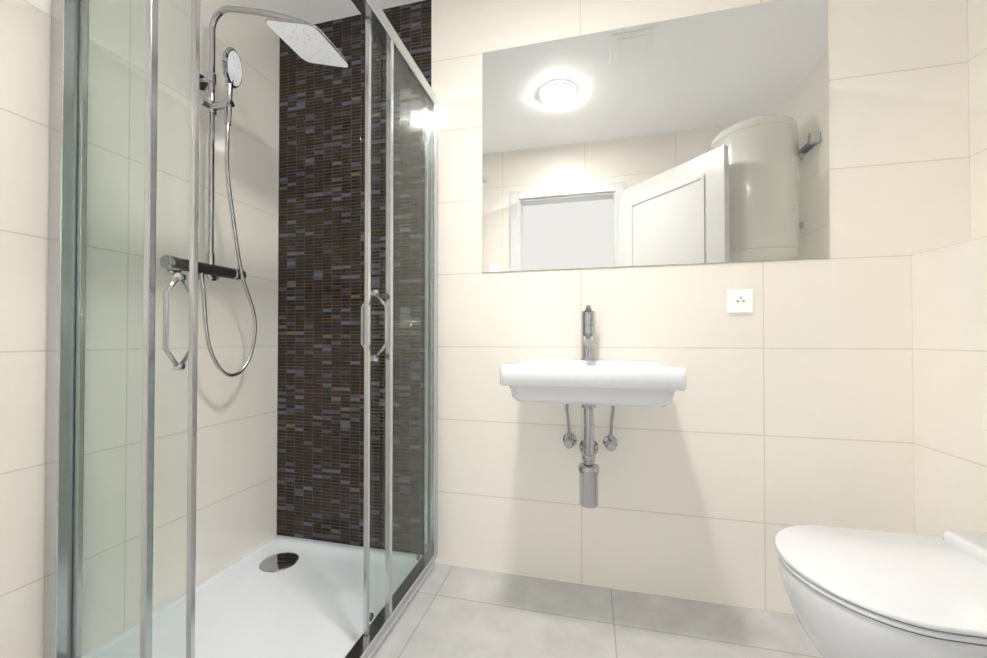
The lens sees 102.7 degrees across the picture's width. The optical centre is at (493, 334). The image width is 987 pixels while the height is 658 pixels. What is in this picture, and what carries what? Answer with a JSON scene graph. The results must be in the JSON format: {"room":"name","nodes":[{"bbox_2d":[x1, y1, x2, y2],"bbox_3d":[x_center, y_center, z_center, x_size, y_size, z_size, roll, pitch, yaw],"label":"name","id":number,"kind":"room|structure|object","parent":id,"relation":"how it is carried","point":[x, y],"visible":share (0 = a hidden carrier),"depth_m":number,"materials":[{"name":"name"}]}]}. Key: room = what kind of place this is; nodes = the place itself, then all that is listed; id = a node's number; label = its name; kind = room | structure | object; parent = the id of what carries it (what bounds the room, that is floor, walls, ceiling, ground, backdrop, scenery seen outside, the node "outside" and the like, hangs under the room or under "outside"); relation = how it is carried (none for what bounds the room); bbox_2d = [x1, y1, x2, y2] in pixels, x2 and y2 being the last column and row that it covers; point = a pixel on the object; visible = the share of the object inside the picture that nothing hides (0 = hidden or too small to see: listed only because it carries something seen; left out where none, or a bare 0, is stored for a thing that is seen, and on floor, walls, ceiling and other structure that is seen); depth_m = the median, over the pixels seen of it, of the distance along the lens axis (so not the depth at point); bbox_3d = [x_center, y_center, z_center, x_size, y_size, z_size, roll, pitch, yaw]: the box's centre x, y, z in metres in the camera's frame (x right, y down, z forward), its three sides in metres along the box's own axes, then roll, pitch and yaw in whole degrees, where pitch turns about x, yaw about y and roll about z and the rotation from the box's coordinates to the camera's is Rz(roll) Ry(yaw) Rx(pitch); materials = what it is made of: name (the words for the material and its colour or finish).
{"room":"bathroom","nodes":[
{"label":"bathroom","id":0,"kind":"room"},
{"bbox_2d":[0,0,279,657],"bbox_3d":[-1.271,-0.248,1.134,0.120,2.430,1.570,0,-1,14],"label":"wall","id":1,"kind":"structure","parent":0,"point":[236,490],"depth_m":1.30,"materials":[{"name":"tile"}]},
{"bbox_2d":[248,0,422,23],"bbox_3d":[0.077,-1.516,0.881,2.865,0.100,1.690,0,-1,14],"label":"ceiling","id":2,"kind":"structure","parent":0,"point":[316,11],"depth_m":1.76,"materials":[{"name":"white paint"}]},
{"bbox_2d":[277,0,430,554],"bbox_3d":[-0.692,-0.240,1.863,0.900,2.430,0.120,0,-1,14],"label":"wall","id":3,"kind":"structure","parent":0,"point":[320,391],"depth_m":1.80,"materials":[{"name":"brown tile"}]},
{"bbox_2d":[372,564,822,657],"bbox_3d":[-0.098,1.006,0.135,2.865,0.100,3.170,0,-1,14],"label":"floor","id":4,"kind":"structure","parent":0,"point":[453,612],"depth_m":1.32,"materials":[{"name":"tile"}]},
{"bbox_2d":[43,0,437,657],"bbox_3d":[-0.721,-0.129,1.381,0.829,2.197,0.823,0,-1,14],"label":"shower","id":5,"kind":"object","parent":4,"relation":"on","point":[281,596],"visible":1,"depth_m":1.18,"materials":[{"name":"clear glass"}]},
{"bbox_2d":[82,535,434,657],"bbox_3d":[-0.730,0.954,1.381,0.803,0.032,0.803,0,-1,14],"label":"tray","id":6,"kind":"object","parent":5,"relation":"on","point":[286,597],"depth_m":1.39,"materials":[{"name":"white plastic"}]},
{"bbox_2d":[431,0,969,614],"bbox_3d":[0.700,-0.243,1.524,1.965,2.430,0.120,0,-1,14],"label":"wall","id":7,"kind":"structure","parent":0,"point":[791,404],"depth_m":1.43,"materials":[{"name":"tile"}]},
{"bbox_2d":[500,305,685,507],"bbox_3d":[0.323,0.227,1.341,0.530,0.669,0.400,0,-1,14],"label":"basin","id":8,"kind":"object","parent":7,"relation":"attached to","point":[588,381],"visible":1,"depth_m":1.19,"materials":[{"name":"white ceramic"}]},
{"bbox_2d":[581,305,596,359],"bbox_3d":[0.346,-0.006,1.440,0.058,0.200,0.150,0,-1,14],"label":"tap","id":9,"kind":"object","parent":8,"relation":"on","point":[588,317],"depth_m":1.46,"materials":[{"name":"silver metal"}]},
{"bbox_2d":[482,0,829,271],"bbox_3d":[0.551,-0.720,1.500,1.230,0.918,0.004,0,-1,14],"label":"mirror","id":10,"kind":"object","parent":7,"relation":"attached to","point":[699,138],"visible":1,"depth_m":1.48,"materials":[{"name":"silver mirror"}]},
{"bbox_2d":[727,289,752,312],"bbox_3d":[0.880,-0.120,1.406,0.082,0.082,0.020,0,-1,14],"label":"electrical outlet","id":11,"kind":"object","parent":7,"relation":"attached to","point":[739,301],"visible":1,"depth_m":1.41,"materials":[{"name":"white plastic"}]},
{"bbox_2d":[911,236,986,536],"bbox_3d":[1.277,0.346,0.569,0.155,1.230,1.450,0,-1,14],"label":"wall","id":12,"kind":"structure","parent":0,"point":[949,325],"depth_m":1.16,"materials":[{"name":"tile"}]},
{"bbox_2d":[775,525,986,657],"bbox_3d":[0.972,0.689,0.871,0.580,0.377,0.400,0,-1,14],"label":"toilet","id":13,"kind":"object","parent":12,"relation":"attached to","point":[855,593],"visible":1,"depth_m":0.84,"materials":[{"name":"white ceramic"}]},
{"bbox_2d":[967,0,986,239],"bbox_3d":[1.396,-0.255,0.484,0.120,2.430,1.570,0,-1,14],"label":"wall","id":14,"kind":"structure","parent":0,"point":[977,52],"depth_m":1.24,"materials":[{"name":"tile"}]}
]}

